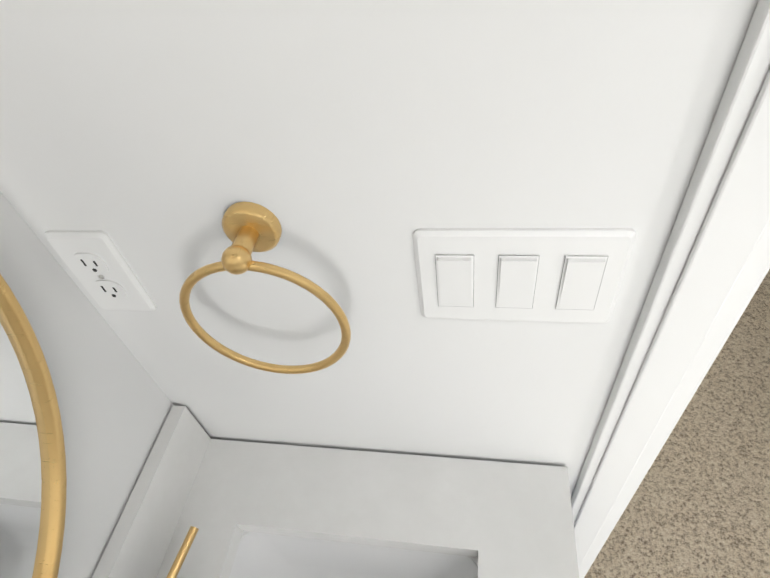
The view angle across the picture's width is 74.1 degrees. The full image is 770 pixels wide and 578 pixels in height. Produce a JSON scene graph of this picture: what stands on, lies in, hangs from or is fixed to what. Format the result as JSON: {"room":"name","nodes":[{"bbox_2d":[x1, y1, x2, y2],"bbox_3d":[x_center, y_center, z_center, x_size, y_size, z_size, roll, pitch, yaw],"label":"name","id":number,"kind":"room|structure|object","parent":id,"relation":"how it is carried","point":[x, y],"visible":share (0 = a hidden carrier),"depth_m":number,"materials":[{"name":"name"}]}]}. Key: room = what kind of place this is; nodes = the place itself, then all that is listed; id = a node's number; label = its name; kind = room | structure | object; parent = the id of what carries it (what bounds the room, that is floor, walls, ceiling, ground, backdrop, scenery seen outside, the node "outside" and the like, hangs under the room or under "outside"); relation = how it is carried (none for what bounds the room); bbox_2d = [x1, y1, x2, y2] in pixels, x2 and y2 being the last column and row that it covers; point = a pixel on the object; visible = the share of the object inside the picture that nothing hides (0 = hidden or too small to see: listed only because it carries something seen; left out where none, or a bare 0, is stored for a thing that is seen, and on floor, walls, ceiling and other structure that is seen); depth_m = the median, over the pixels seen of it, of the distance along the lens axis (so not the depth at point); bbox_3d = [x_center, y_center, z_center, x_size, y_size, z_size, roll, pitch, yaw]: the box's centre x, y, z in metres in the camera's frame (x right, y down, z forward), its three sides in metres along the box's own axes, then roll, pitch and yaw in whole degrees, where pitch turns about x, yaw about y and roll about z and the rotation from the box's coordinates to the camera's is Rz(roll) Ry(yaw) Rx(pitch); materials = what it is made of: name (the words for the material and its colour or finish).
{"room":"bathroom","nodes":[
{"label":"bathroom","id":0,"kind":"room"},
{"bbox_2d":[0,191,172,577],"bbox_3d":[-0.633,1.455,-0.551,0.120,2.130,3.940,1,47,10],"label":"wall","id":1,"kind":"structure","parent":0,"point":[115,404],"depth_m":0.58,"materials":[{"name":"white paint"}]},
{"bbox_2d":[0,274,66,577],"bbox_3d":[-0.401,0.208,0.176,0.020,0.714,0.714,1,47,10],"label":"mirror","id":2,"kind":"object","parent":1,"relation":"attached to","point":[33,482],"visible":0.94,"depth_m":0.49,"materials":[{"name":"gold metal"}]},
{"bbox_2d":[0,0,758,496],"bbox_3d":[0.921,0.082,0.485,2.507,2.130,0.120,1,47,10],"label":"wall","id":3,"kind":"structure","parent":0,"point":[352,146],"depth_m":0.40,"materials":[{"name":"white paint"}]},
{"bbox_2d":[44,231,156,310],"bbox_3d":[-0.295,-0.014,0.533,0.070,0.115,0.008,1,47,10],"label":"outlet","id":4,"kind":"object","parent":3,"relation":"attached to","point":[97,264],"visible":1,"depth_m":0.52,"materials":[{"name":"white plastic"}]},
{"bbox_2d":[179,202,350,373],"bbox_3d":[-0.113,0.011,0.487,0.165,0.192,0.058,1,47,10],"label":"towel ring","id":5,"kind":"object","parent":3,"relation":"attached to","point":[249,228],"visible":1,"depth_m":0.44,"materials":[{"name":"gold metal"}]},
{"bbox_2d":[413,228,635,322],"bbox_3d":[0.117,-0.006,0.455,0.178,0.115,0.012,1,47,10],"label":"switch plate","id":6,"kind":"object","parent":3,"relation":"attached to","point":[551,274],"visible":1,"depth_m":0.44,"materials":[{"name":"white plastic"}]},
{"bbox_2d":[571,0,769,577],"bbox_3d":[0.698,0.084,0.529,0.892,2.117,0.158,1,47,10],"label":"door frame","id":7,"kind":"structure","parent":3,"relation":"attached to","point":[713,269],"depth_m":0.42,"materials":[{"name":"white wood"}]},
{"bbox_3d":[0.784,2.247,-0.022,2.747,0.050,3.875,1,47,10],"label":"floor","id":8,"kind":"structure","parent":0,"visible":0},
{"bbox_2d":[92,405,578,577],"bbox_3d":[-0.084,1.014,0.463,0.568,1.133,1.540,1,47,10],"label":"bathroom vanity","id":9,"kind":"object","parent":8,"relation":"on","point":[201,503],"visible":1,"depth_m":0.70,"materials":[{"name":"white stone"}]},
{"label":"outside","id":10,"kind":"structure","parent":0,"visible":0},
{"bbox_2d":[584,269,769,577],"bbox_3d":[1.091,0.178,1.871,1.650,0.054,1.765,1,47,10],"label":"carpet floor","id":11,"kind":"structure","parent":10,"point":[698,505],"depth_m":1.49,"materials":[{"name":"beige carpet"}]}
]}

